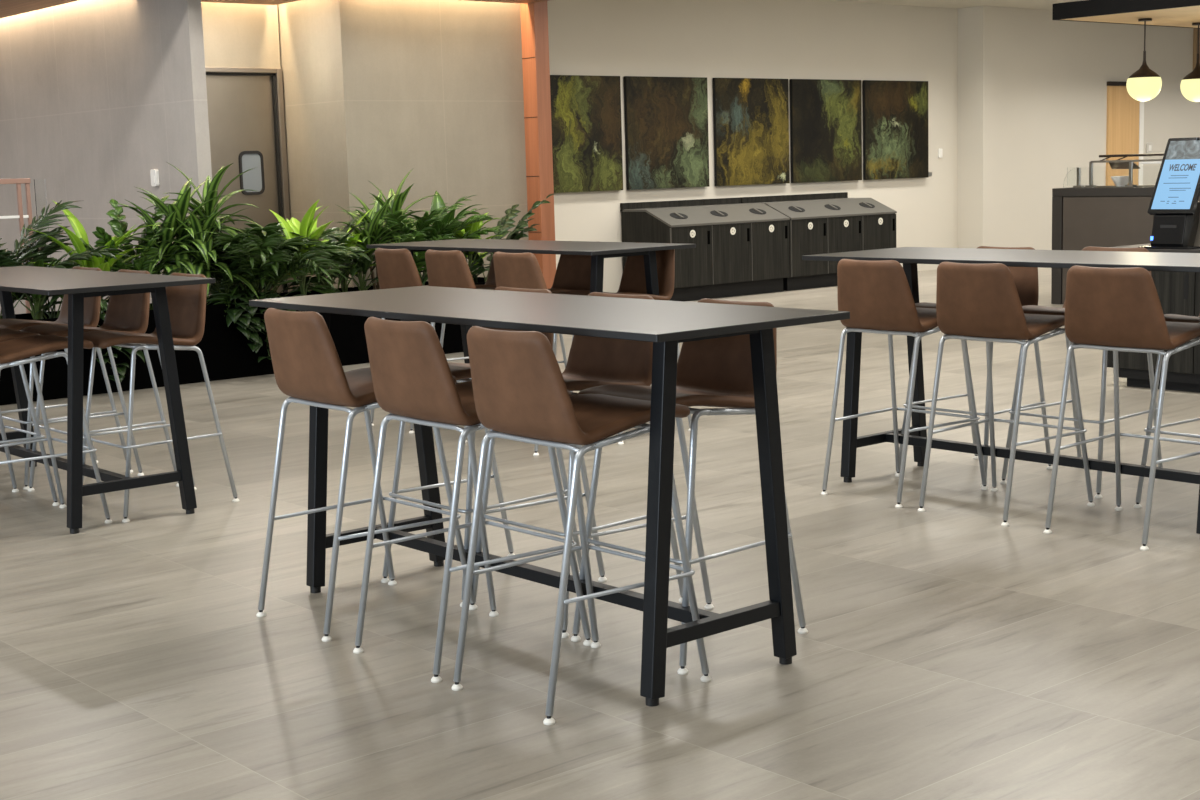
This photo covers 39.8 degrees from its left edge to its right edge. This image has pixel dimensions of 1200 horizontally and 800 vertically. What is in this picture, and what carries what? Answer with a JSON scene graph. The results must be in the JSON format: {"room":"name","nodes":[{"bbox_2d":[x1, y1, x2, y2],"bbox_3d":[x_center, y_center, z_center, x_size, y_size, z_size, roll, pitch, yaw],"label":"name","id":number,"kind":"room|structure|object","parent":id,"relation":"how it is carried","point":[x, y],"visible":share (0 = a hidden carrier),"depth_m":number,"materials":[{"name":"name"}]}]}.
{"room":"eatery","nodes":[
{"label":"eatery","id":0,"kind":"room"},
{"bbox_2d":[0,0,217,313],"bbox_3d":[-6.345,-2.413,16.914,0.120,3.410,9.800,-8,10,-40],"label":"wall","id":1,"kind":"structure","parent":0,"point":[96,96],"depth_m":14.43,"materials":[{"name":"paint"}]},
{"bbox_2d":[150,169,158,185],"bbox_3d":[-3.692,-1.841,13.753,0.034,0.140,0.100,-8,10,-40],"label":"light switch","id":2,"kind":"object","parent":1,"relation":"attached to","point":[154,173],"visible":1,"depth_m":13.73,"materials":[{"name":"white plastic"}]},
{"bbox_2d":[201,2,280,67],"bbox_3d":[-3.482,-2.179,14.638,1.255,3.410,0.600,-8,10,-40],"label":"wall","id":3,"kind":"structure","parent":0,"point":[234,34],"depth_m":14.44,"materials":[{"name":"paint"}]},
{"bbox_2d":[205,67,293,292],"bbox_3d":[-3.281,-1.673,14.520,1.215,2.430,0.125,-8,10,-40],"label":"door","id":4,"kind":"structure","parent":3,"relation":"in","point":[246,117],"depth_m":14.62,"materials":[{"name":"metal"}]},
{"bbox_2d":[0,0,548,17],"bbox_3d":[-10.746,-3.020,12.621,18.550,0.135,10.450,-8,10,-40],"label":"ceiling","id":5,"kind":"structure","parent":0,"point":[8,8],"depth_m":14.45,"materials":[{"name":"white paint"}]},
{"bbox_2d":[277,0,528,287],"bbox_3d":[-1.911,-2.329,15.377,2.081,3.410,1.700,-8,10,-40],"label":"wall","id":6,"kind":"structure","parent":0,"point":[377,92],"depth_m":14.53,"materials":[{"name":"paint"}]},
{"bbox_2d":[520,1,555,288],"bbox_3d":[-0.565,-2.355,15.275,0.162,3.410,0.200,-8,10,-40],"label":"column","id":7,"kind":"structure","parent":6,"relation":"attached to","point":[534,16],"depth_m":15.19,"materials":[{"name":"orange wood"}]},
{"bbox_2d":[0,267,1199,799],"bbox_3d":[3.789,-0.221,11.852,39.000,0.120,31.000,-8,10,-40],"label":"floor","id":8,"kind":"structure","parent":0,"point":[948,651],"depth_m":5.42,"materials":[{"name":"tile"}]},
{"bbox_2d":[0,178,32,312],"bbox_3d":[-4.745,-0.889,12.504,1.030,1.525,0.040,-8,10,-40],"label":"stand","id":9,"kind":"object","parent":8,"relation":"on","point":[18,181],"visible":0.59,"depth_m":12.70,"materials":[{"name":"brown"}]},
{"bbox_2d":[0,328,59,505],"bbox_3d":[-2.909,-0.022,7.640,0.592,1.052,0.524,-8,10,-40],"label":"bar stool","id":10,"kind":"object","parent":8,"relation":"on","point":[5,334],"visible":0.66,"depth_m":7.65,"materials":[{"name":"silver metal"}]},
{"bbox_2d":[34,179,52,311],"bbox_3d":[-4.317,-0.959,12.944,0.100,1.515,0.060,-8,10,-40],"label":"glass screen","id":11,"kind":"object","parent":8,"relation":"on","point":[39,184],"visible":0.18,"depth_m":12.86,"materials":[{"name":"white"}]},
{"bbox_2d":[0,335,111,522],"bbox_3d":[-2.539,0.027,7.210,0.592,1.052,0.524,-8,10,-40],"label":"bar stool","id":12,"kind":"object","parent":8,"relation":"on","point":[12,351],"visible":0.88,"depth_m":7.21,"materials":[{"name":"brown leather"}]},
{"bbox_2d":[0,266,132,489],"bbox_3d":[-2.776,-0.135,8.418,0.592,1.052,0.524,-8,10,-40],"label":"bar stool","id":13,"kind":"object","parent":8,"relation":"on","point":[92,305],"visible":0.34,"depth_m":8.35,"materials":[{"name":"brown leather"}]},
{"bbox_2d":[21,269,178,490],"bbox_3d":[-2.418,-0.088,8.003,0.592,1.052,0.524,-8,10,-40],"label":"bar stool","id":14,"kind":"object","parent":8,"relation":"on","point":[126,312],"visible":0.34,"depth_m":8.03,"materials":[{"name":"brown leather"}]},
{"bbox_2d":[0,266,215,533],"bbox_3d":[-2.636,-0.060,7.856,0.750,1.050,2.140,-8,10,-40],"label":"bar table","id":15,"kind":"object","parent":8,"relation":"on","point":[79,284],"visible":0.88,"depth_m":7.24,"materials":[{"name":"black metal"}]},
{"bbox_2d":[82,272,238,521],"bbox_3d":[-2.047,-0.038,7.572,0.592,1.052,0.524,-8,10,-40],"label":"bar stool","id":16,"kind":"object","parent":8,"relation":"on","point":[186,303],"visible":0.66,"depth_m":7.51,"materials":[{"name":"brown leather"}]},
{"bbox_2d":[0,277,485,405],"bbox_3d":[-3.294,-0.412,12.266,6.420,0.560,0.630,-8,10,-40],"label":"planter box","id":17,"kind":"object","parent":8,"relation":"on","point":[226,352],"visible":0.22,"depth_m":12.23,"materials":[{"name":"black"}]},
{"bbox_2d":[13,250,86,319],"bbox_3d":[-3.935,-0.766,11.581,0.698,0.534,0.775,3,9,29],"label":"leaf plant","id":18,"kind":"object","parent":17,"relation":"on","point":[41,299],"visible":0.29,"depth_m":11.57,"materials":[{"name":"green plant"}]},
{"bbox_2d":[12,293,109,317],"bbox_3d":[-3.623,-0.725,11.768,0.896,0.384,0.840,2,9,26],"label":"leaf plant","id":19,"kind":"object","parent":17,"relation":"on","point":[105,301],"visible":0.13,"depth_m":11.56,"materials":[{"name":"green plant"}]},
{"bbox_2d":[0,200,131,318],"bbox_3d":[-4.302,-0.961,11.470,1.700,0.955,1.650,-8,10,-40],"label":"palm plant","id":20,"kind":"object","parent":17,"relation":"on","point":[28,251],"visible":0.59,"depth_m":11.63,"materials":[{"name":"green plant"}]},
{"bbox_2d":[12,258,133,318],"bbox_3d":[-3.828,-0.777,11.761,1.252,0.476,1.426,-8,10,-40],"label":"palm plant","id":21,"kind":"object","parent":17,"relation":"on","point":[127,266],"visible":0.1,"depth_m":11.77,"materials":[{"name":"green plant"}]},
{"bbox_2d":[24,201,165,298],"bbox_3d":[-3.590,-0.988,11.836,0.926,0.881,0.960,-3,8,-10],"label":"leaf plant","id":22,"kind":"object","parent":17,"relation":"on","point":[78,228],"visible":0.46,"depth_m":11.77,"materials":[{"name":"green plant"}]},
{"bbox_2d":[91,306,144,382],"bbox_3d":[-3.490,-0.405,11.733,0.547,0.556,0.424,-8,10,-40],"label":"pothos","id":23,"kind":"object","parent":17,"relation":"on","point":[121,370],"visible":0.23,"depth_m":11.67,"materials":[{"name":"green plant"}]},
{"bbox_2d":[79,195,192,274],"bbox_3d":[-3.387,-1.037,12.076,0.905,0.881,0.761,-8,10,-40],"label":"leaf plant","id":24,"kind":"object","parent":17,"relation":"on","point":[119,228],"visible":0.48,"depth_m":12.13,"materials":[{"name":"green plant"}]},
{"bbox_2d":[149,263,189,309],"bbox_3d":[-3.248,-0.779,12.025,0.720,0.399,0.724,-8,10,-40],"label":"leaf plant","id":25,"kind":"object","parent":17,"relation":"on","point":[177,269],"visible":0.06,"depth_m":11.89,"materials":[{"name":"green plant"}]},
{"bbox_2d":[114,162,262,298],"bbox_3d":[-3.075,-1.204,12.349,1.354,1.139,1.035,-8,10,-40],"label":"dracaena plant","id":26,"kind":"object","parent":17,"relation":"on","point":[203,220],"visible":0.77,"depth_m":12.20,"materials":[{"name":"green plant"}]},
{"bbox_2d":[160,259,292,301],"bbox_3d":[-2.801,-0.927,12.461,0.884,0.542,0.954,-8,10,-40],"label":"leaf plant","id":27,"kind":"object","parent":17,"relation":"on","point":[225,276],"visible":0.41,"depth_m":12.40,"materials":[{"name":"green plant"}]},
{"bbox_2d":[159,216,368,298],"bbox_3d":[-2.527,-1.052,12.586,1.579,0.720,1.614,-5,9,-21],"label":"palm plant","id":28,"kind":"object","parent":17,"relation":"on","point":[252,250],"visible":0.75,"depth_m":12.31,"materials":[{"name":"green plant"}]},
{"bbox_2d":[226,291,305,361],"bbox_3d":[-2.545,-0.538,12.514,0.707,0.559,0.452,-8,10,-40],"label":"pothos","id":29,"kind":"object","parent":17,"relation":"on","point":[245,326],"visible":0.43,"depth_m":12.32,"materials":[{"name":"green plant"}]},
{"bbox_2d":[206,242,350,316],"bbox_3d":[-2.563,-0.888,12.856,1.236,0.697,1.337,3,9,29],"label":"palm plant","id":30,"kind":"object","parent":17,"relation":"on","point":[315,286],"visible":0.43,"depth_m":12.53,"materials":[{"name":"green plant"}]},
{"bbox_2d":[248,200,333,295],"bbox_3d":[-2.314,-1.133,12.800,0.801,0.824,0.780,-8,10,-40],"label":"leaf plant","id":31,"kind":"object","parent":17,"relation":"on","point":[307,226],"visible":0.47,"depth_m":12.76,"materials":[{"name":"green plant"}]},
{"bbox_2d":[281,214,375,289],"bbox_3d":[-2.112,-1.108,13.067,0.782,0.690,0.776,-2,8,0],"label":"leaf plant","id":32,"kind":"object","parent":17,"relation":"on","point":[345,229],"visible":0.27,"depth_m":13.06,"materials":[{"name":"green plant"}]},
{"bbox_2d":[316,210,374,291],"bbox_3d":[-2.043,-1.145,13.175,0.629,0.727,0.677,-8,10,-40],"label":"leaf plant","id":33,"kind":"object","parent":17,"relation":"on","point":[352,240],"visible":0.38,"depth_m":13.19,"materials":[{"name":"green plant"}]},
{"bbox_2d":[340,243,378,290],"bbox_3d":[-1.879,-1.037,13.242,0.906,0.490,0.963,-8,10,-40],"label":"leaf plant","id":34,"kind":"object","parent":17,"relation":"on","point":[363,266],"visible":0.41,"depth_m":13.15,"materials":[{"name":"green plant"}]},
{"bbox_2d":[335,170,436,289],"bbox_3d":[-1.775,-1.346,13.439,0.870,1.040,1.188,3,9,33],"label":"dracaena plant","id":35,"kind":"object","parent":17,"relation":"on","point":[375,227],"visible":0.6,"depth_m":13.35,"materials":[{"name":"green plant"}]},
{"bbox_2d":[337,195,511,285],"bbox_3d":[-1.481,-1.293,13.794,1.327,0.793,1.384,-8,10,-40],"label":"fern plant","id":36,"kind":"object","parent":17,"relation":"on","point":[408,235],"visible":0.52,"depth_m":13.51,"materials":[{"name":"green plant"}]},
{"bbox_2d":[403,191,486,240],"bbox_3d":[-1.280,-1.318,13.815,0.704,0.849,0.751,-1,8,4],"label":"leaf plant","id":37,"kind":"object","parent":17,"relation":"on","point":[437,202],"visible":0.19,"depth_m":13.70,"materials":[{"name":"green plant"}]},
{"bbox_2d":[417,252,493,283],"bbox_3d":[-1.175,-1.052,13.738,1.118,0.388,1.110,-8,10,-40],"label":"leaf plant","id":38,"kind":"object","parent":17,"relation":"on","point":[474,269],"visible":0.11,"depth_m":13.82,"materials":[{"name":"green plant"}]},
{"bbox_2d":[450,212,504,272],"bbox_3d":[-1.105,-1.248,13.999,0.598,0.648,0.771,-3,8,-6],"label":"leaf plant","id":39,"kind":"object","parent":17,"relation":"on","point":[477,225],"visible":0.28,"depth_m":13.89,"materials":[{"name":"green plant"}]},
{"bbox_2d":[464,193,556,281],"bbox_3d":[-0.884,-1.360,14.218,1.097,0.779,0.537,-7,9,-33],"label":"leaf plant","id":40,"kind":"object","parent":17,"relation":"on","point":[506,222],"visible":0.43,"depth_m":14.31,"materials":[{"name":"green plant"}]},
{"bbox_2d":[256,308,476,641],"bbox_3d":[-0.819,0.202,5.598,0.592,1.052,0.524,-8,10,-40],"label":"bar stool","id":41,"kind":"object","parent":8,"relation":"on","point":[307,366],"visible":0.74,"depth_m":5.43,"materials":[{"name":"brown leather"}]},
{"bbox_2d":[370,248,481,432],"bbox_3d":[-1.022,-0.381,9.795,0.592,1.052,0.524,-8,10,-40],"label":"bar stool","id":42,"kind":"object","parent":8,"relation":"on","point":[396,268],"visible":0.23,"depth_m":9.57,"materials":[{"name":"brown leather"}]},
{"bbox_2d":[425,249,494,442],"bbox_3d":[-0.687,-0.336,9.406,0.592,1.052,0.524,-8,10,-40],"label":"bar stool","id":43,"kind":"object","parent":8,"relation":"on","point":[444,268],"visible":0.21,"depth_m":9.17,"materials":[{"name":"brown leather"}]},
{"bbox_2d":[440,239,502,360],"bbox_3d":[-0.673,-0.444,10.168,0.592,1.052,0.524,-8,10,-40],"label":"bar stool","id":44,"kind":"object","parent":8,"relation":"on","point":[490,282],"visible":0.11,"depth_m":10.32,"materials":[{"name":"brown leather"}]},
{"bbox_2d":[353,317,592,682],"bbox_3d":[-0.421,0.255,5.136,0.592,1.052,0.524,-8,10,-40],"label":"bar stool","id":45,"kind":"object","parent":8,"relation":"on","point":[413,381],"visible":0.74,"depth_m":4.97,"materials":[{"name":"brown leather"}]},
{"bbox_2d":[381,287,581,606],"bbox_3d":[-0.432,0.135,5.990,0.592,1.052,0.524,-8,10,-40],"label":"bar stool","id":46,"kind":"object","parent":8,"relation":"on","point":[461,371],"visible":0.2,"depth_m":6.01,"materials":[{"name":"silver metal"}]},
{"bbox_2d":[366,239,695,383],"bbox_3d":[-0.440,-0.382,9.685,0.750,1.050,2.140,-8,10,-40],"label":"bar table","id":47,"kind":"object","parent":8,"relation":"on","point":[598,251],"visible":0.31,"depth_m":9.13,"materials":[{"name":"black"}]},
{"bbox_2d":[249,286,849,706],"bbox_3d":[-0.249,0.217,5.378,0.750,1.050,2.140,-8,10,-40],"label":"bar table","id":48,"kind":"object","parent":8,"relation":"on","point":[666,324],"visible":0.94,"depth_m":4.85,"materials":[{"name":"black laminate"}]},
{"bbox_2d":[493,252,622,455],"bbox_3d":[-0.274,-0.281,8.927,0.592,1.052,0.524,-8,10,-40],"label":"bar stool","id":49,"kind":"object","parent":8,"relation":"on","point":[513,270],"visible":0.18,"depth_m":8.70,"materials":[{"name":"brown leather"}]},
{"bbox_2d":[548,254,603,391],"bbox_3d":[-0.244,-0.387,9.669,0.592,1.052,0.524,-8,10,-40],"label":"bar stool","id":50,"kind":"object","parent":8,"relation":"on","point":[573,272],"visible":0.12,"depth_m":9.77,"materials":[{"name":"brown leather"}]},
{"bbox_2d":[471,292,682,637],"bbox_3d":[-0.081,0.182,5.583,0.592,1.052,0.524,-8,10,-40],"label":"bar stool","id":51,"kind":"object","parent":8,"relation":"on","point":[592,361],"visible":0.42,"depth_m":5.62,"materials":[{"name":"brown leather"}]},
{"bbox_2d":[452,326,711,724],"bbox_3d":[-0.078,0.301,4.737,0.592,1.052,0.524,-8,10,-40],"label":"bar stool","id":52,"kind":"object","parent":8,"relation":"on","point":[520,391],"visible":0.95,"depth_m":4.58,"materials":[{"name":"brown leather"}]},
{"bbox_2d":[568,242,690,444],"bbox_3d":[0.146,-0.335,9.216,0.592,1.052,0.524,-8,10,-40],"label":"bar stool","id":53,"kind":"object","parent":8,"relation":"on","point":[633,282],"visible":0.24,"depth_m":9.22,"materials":[{"name":"brown leather"}]},
{"bbox_2d":[571,298,807,674],"bbox_3d":[0.277,0.230,5.168,0.592,1.052,0.524,-8,10,-40],"label":"bar stool","id":54,"kind":"object","parent":8,"relation":"on","point":[716,372],"visible":0.58,"depth_m":5.19,"materials":[{"name":"brown leather"}]},
{"bbox_2d":[620,197,789,300],"bbox_3d":[1.206,-1.712,18.710,1.850,1.078,0.820,-8,10,-40],"label":"recycling bin","id":55,"kind":"object","parent":8,"relation":"on","point":[741,249],"visible":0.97,"depth_m":18.39,"materials":[{"name":"black wood"}]},
{"bbox_2d":[741,192,896,290],"bbox_3d":[2.641,-1.925,19.922,1.870,1.078,0.820,-8,10,-40],"label":"recycling bin","id":56,"kind":"object","parent":8,"relation":"on","point":[822,223],"visible":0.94,"depth_m":19.55,"materials":[{"name":"black wood"}]},
{"bbox_2d":[821,259,987,507],"bbox_3d":[1.338,-0.111,7.368,0.592,1.052,0.524,-8,10,-40],"label":"bar stool","id":57,"kind":"object","parent":8,"relation":"on","point":[877,295],"visible":0.9,"depth_m":7.21,"materials":[{"name":"brown leather"}]},
{"bbox_2d":[895,246,1052,486],"bbox_3d":[1.768,-0.181,7.776,0.592,1.052,0.524,-8,10,-40],"label":"bar stool","id":58,"kind":"object","parent":8,"relation":"on","point":[1025,278],"visible":0.27,"depth_m":7.73,"materials":[{"name":"silver metal"}]},
{"bbox_2d":[802,247,1199,533],"bbox_3d":[1.921,-0.093,7.125,0.750,1.050,2.140,-8,10,-40],"label":"bar table","id":59,"kind":"object","parent":8,"relation":"on","point":[910,257],"visible":0.92,"depth_m":7.36,"materials":[{"name":"black"}]},
{"bbox_2d":[918,262,1094,526],"bbox_3d":[1.693,-0.064,6.956,0.592,1.052,0.524,-8,10,-40],"label":"bar stool","id":60,"kind":"object","parent":8,"relation":"on","point":[975,302],"visible":0.92,"depth_m":6.80,"materials":[{"name":"brown leather"}]},
{"bbox_2d":[1000,246,1162,497],"bbox_3d":[2.190,-0.150,7.468,0.592,1.052,0.524,-8,10,-40],"label":"bar stool","id":61,"kind":"object","parent":8,"relation":"on","point":[1028,309],"visible":0.28,"depth_m":7.43,"materials":[{"name":"silver metal"}]},
{"bbox_2d":[1044,265,1199,550],"bbox_3d":[2.099,-0.009,6.485,0.592,1.052,0.524,-8,10,-40],"label":"bar stool","id":62,"kind":"object","parent":8,"relation":"on","point":[1115,310],"visible":1,"depth_m":6.31,"materials":[{"name":"brown leather"}]},
{"bbox_2d":[1051,185,1199,303],"bbox_3d":[6.912,-1.293,14.294,0.925,1.140,6.430,-8,10,-40],"label":"counter","id":63,"kind":"object","parent":8,"relation":"on","point":[1099,216],"depth_m":16.02,"materials":[{"name":"laminate"}]},
{"bbox_2d":[1052,185,1154,196],"bbox_3d":[6.897,-1.818,14.220,0.925,0.080,6.430,-8,10,-40],"label":"countertop","id":64,"kind":"structure","parent":63,"relation":"on","point":[1141,190],"depth_m":15.95,"materials":[{"name":"black stone"}]},
{"bbox_2d":[1063,153,1163,187],"bbox_3d":[5.620,-2.198,15.786,0.530,0.312,2.500,-8,10,-40],"label":"guard","id":65,"kind":"object","parent":63,"relation":"on","point":[1127,173],"visible":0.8,"depth_m":16.13,"materials":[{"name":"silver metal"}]},
{"bbox_2d":[1141,161,1161,163],"bbox_3d":[5.927,-2.241,15.516,0.400,0.025,1.700,-8,10,-40],"label":"shelf","id":66,"kind":"object","parent":63,"relation":"attached to","point":[1150,162],"depth_m":15.93,"materials":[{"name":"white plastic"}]},
{"bbox_2d":[1107,243,1199,392],"bbox_3d":[4.616,-0.431,9.572,0.920,0.880,3.360,-8,10,-40],"label":"counter","id":67,"kind":"object","parent":8,"relation":"on","point":[1178,292],"depth_m":10.19,"materials":[{"name":"black wood"}]},
{"bbox_2d":[1110,243,1199,252],"bbox_3d":[4.604,-0.854,9.513,0.920,0.025,3.360,-8,10,-40],"label":"countertop","id":68,"kind":"structure","parent":67,"relation":"on","point":[1139,245],"depth_m":10.16,"materials":[{"name":"white"}]},
{"bbox_2d":[1141,137,1199,249],"bbox_3d":[3.575,-1.277,10.235,0.359,0.673,0.340,-8,10,-40],"label":"kiosk","id":69,"kind":"object","parent":67,"relation":"on","point":[1174,205],"visible":0.98,"depth_m":10.21,"materials":[{"name":"black plastic"}]},
{"bbox_2d":[1160,175,1190,203],"bbox_3d":[3.548,-1.297,10.219,0.001,0.193,0.195,27,-12,-39],"label":"print","id":70,"kind":"object","parent":69,"relation":"on","point":[1174,189],"depth_m":10.22,"materials":[{"name":"blue"}]},
{"bbox_2d":[1134,314,1199,507],"bbox_3d":[2.609,-0.080,6.876,0.592,1.052,0.524,-8,10,-40],"label":"bar stool","id":71,"kind":"object","parent":8,"relation":"on","point":[1168,317],"visible":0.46,"depth_m":6.91,"materials":[{"name":"silver metal"}]},
{"bbox_2d":[547,0,957,292],"bbox_3d":[1.499,-3.004,19.464,8.489,3.410,0.150,-8,10,-40],"label":"wall","id":72,"kind":"structure","parent":0,"point":[769,39],"depth_m":19.65,"materials":[{"name":"beige paint"}]},
{"bbox_2d":[550,75,622,192],"bbox_3d":[-0.248,-2.859,17.834,1.236,1.238,0.056,-8,10,-40],"label":"abstract painting","id":73,"kind":"object","parent":72,"relation":"attached to","point":[586,124],"visible":0.64,"depth_m":17.88,"materials":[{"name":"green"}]},
{"bbox_2d":[624,76,708,189],"bbox_3d":[0.757,-3.008,18.683,1.238,1.238,0.056,-8,10,-40],"label":"abstract painting","id":74,"kind":"object","parent":72,"relation":"attached to","point":[667,141],"visible":1,"depth_m":18.63,"materials":[{"name":"black"}]},
{"bbox_2d":[620,197,740,211],"bbox_3d":[0.938,-2.234,18.936,1.850,0.092,0.040,-8,10,-40],"label":"backsplash","id":75,"kind":"structure","parent":72,"relation":"attached to","point":[698,202],"depth_m":18.88,"materials":[{"name":"laminate"}]},
{"bbox_2d":[713,78,789,185],"bbox_3d":[1.788,-3.161,19.554,1.222,1.238,0.056,-8,10,-40],"label":"abstract painting","id":76,"kind":"object","parent":72,"relation":"attached to","point":[751,115],"visible":1,"depth_m":19.50,"materials":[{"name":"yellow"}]},
{"bbox_2d":[741,192,847,202],"bbox_3d":[2.373,-2.446,20.148,1.870,0.092,0.040,-8,10,-40],"label":"backsplash","id":77,"kind":"structure","parent":72,"relation":"attached to","point":[758,199],"depth_m":20.10,"materials":[{"name":"laminate"}]},
{"bbox_2d":[790,79,861,182],"bbox_3d":[2.782,-3.308,20.393,1.257,1.238,0.056,-8,10,-40],"label":"abstract painting","id":78,"kind":"object","parent":72,"relation":"attached to","point":[826,115],"visible":1,"depth_m":20.34,"materials":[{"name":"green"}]},
{"bbox_2d":[863,80,927,179],"bbox_3d":[3.789,-3.458,21.244,1.245,1.238,0.056,-8,10,-40],"label":"abstract painting","id":79,"kind":"object","parent":72,"relation":"attached to","point":[895,113],"visible":1,"depth_m":21.19,"materials":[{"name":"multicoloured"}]},
{"bbox_2d":[938,149,942,157],"bbox_3d":[4.494,-3.259,21.900,0.070,0.120,0.024,-8,10,-40],"label":"light switch","id":80,"kind":"object","parent":72,"relation":"attached to","point":[940,151],"visible":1,"depth_m":21.89,"materials":[{"name":"white plastic"}]},
{"bbox_2d":[826,0,1082,9],"bbox_3d":[6.319,-3.365,8.305,39.000,0.120,22.900,-8,10,-40],"label":"ceiling","id":81,"kind":"structure","parent":0,"point":[1027,4],"depth_m":21.19,"materials":[{"name":"paint"}]},
{"bbox_2d":[1052,0,1199,101],"bbox_3d":[7.785,-3.534,14.829,3.330,1.444,6.470,-8,10,-40],"label":"pendant lamp","id":82,"kind":"object","parent":81,"relation":"hanging from","point":[1144,84],"depth_m":16.25,"materials":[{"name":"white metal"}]},
{"bbox_2d":[958,6,1199,249],"bbox_3d":[9.333,-4.129,25.813,11.800,3.410,0.560,-8,10,-40],"label":"wall","id":83,"kind":"structure","parent":0,"point":[1032,86],"depth_m":22.57,"materials":[{"name":"beige paint"}]},
{"bbox_2d":[1106,81,1143,185],"bbox_3d":[7.596,-3.348,24.006,0.930,2.470,0.055,-8,10,-40],"label":"door","id":84,"kind":"structure","parent":83,"relation":"in","point":[1125,114],"depth_m":23.84,"materials":[{"name":"brown wood"}]},
{"bbox_2d":[1146,142,1152,153],"bbox_3d":[8.079,-3.705,24.394,0.160,0.160,0.024,-8,10,-40],"label":"socket plate","id":85,"kind":"object","parent":83,"relation":"attached to","point":[1149,146],"visible":1,"depth_m":24.38,"materials":[{"name":"white plastic"}]},
{"bbox_2d":[1193,28,1199,69],"bbox_3d":[9.481,-5.268,25.406,1.440,1.050,0.050,-8,10,-40],"label":"trim","id":86,"kind":"structure","parent":83,"relation":"attached to","point":[1195,30],"depth_m":24.93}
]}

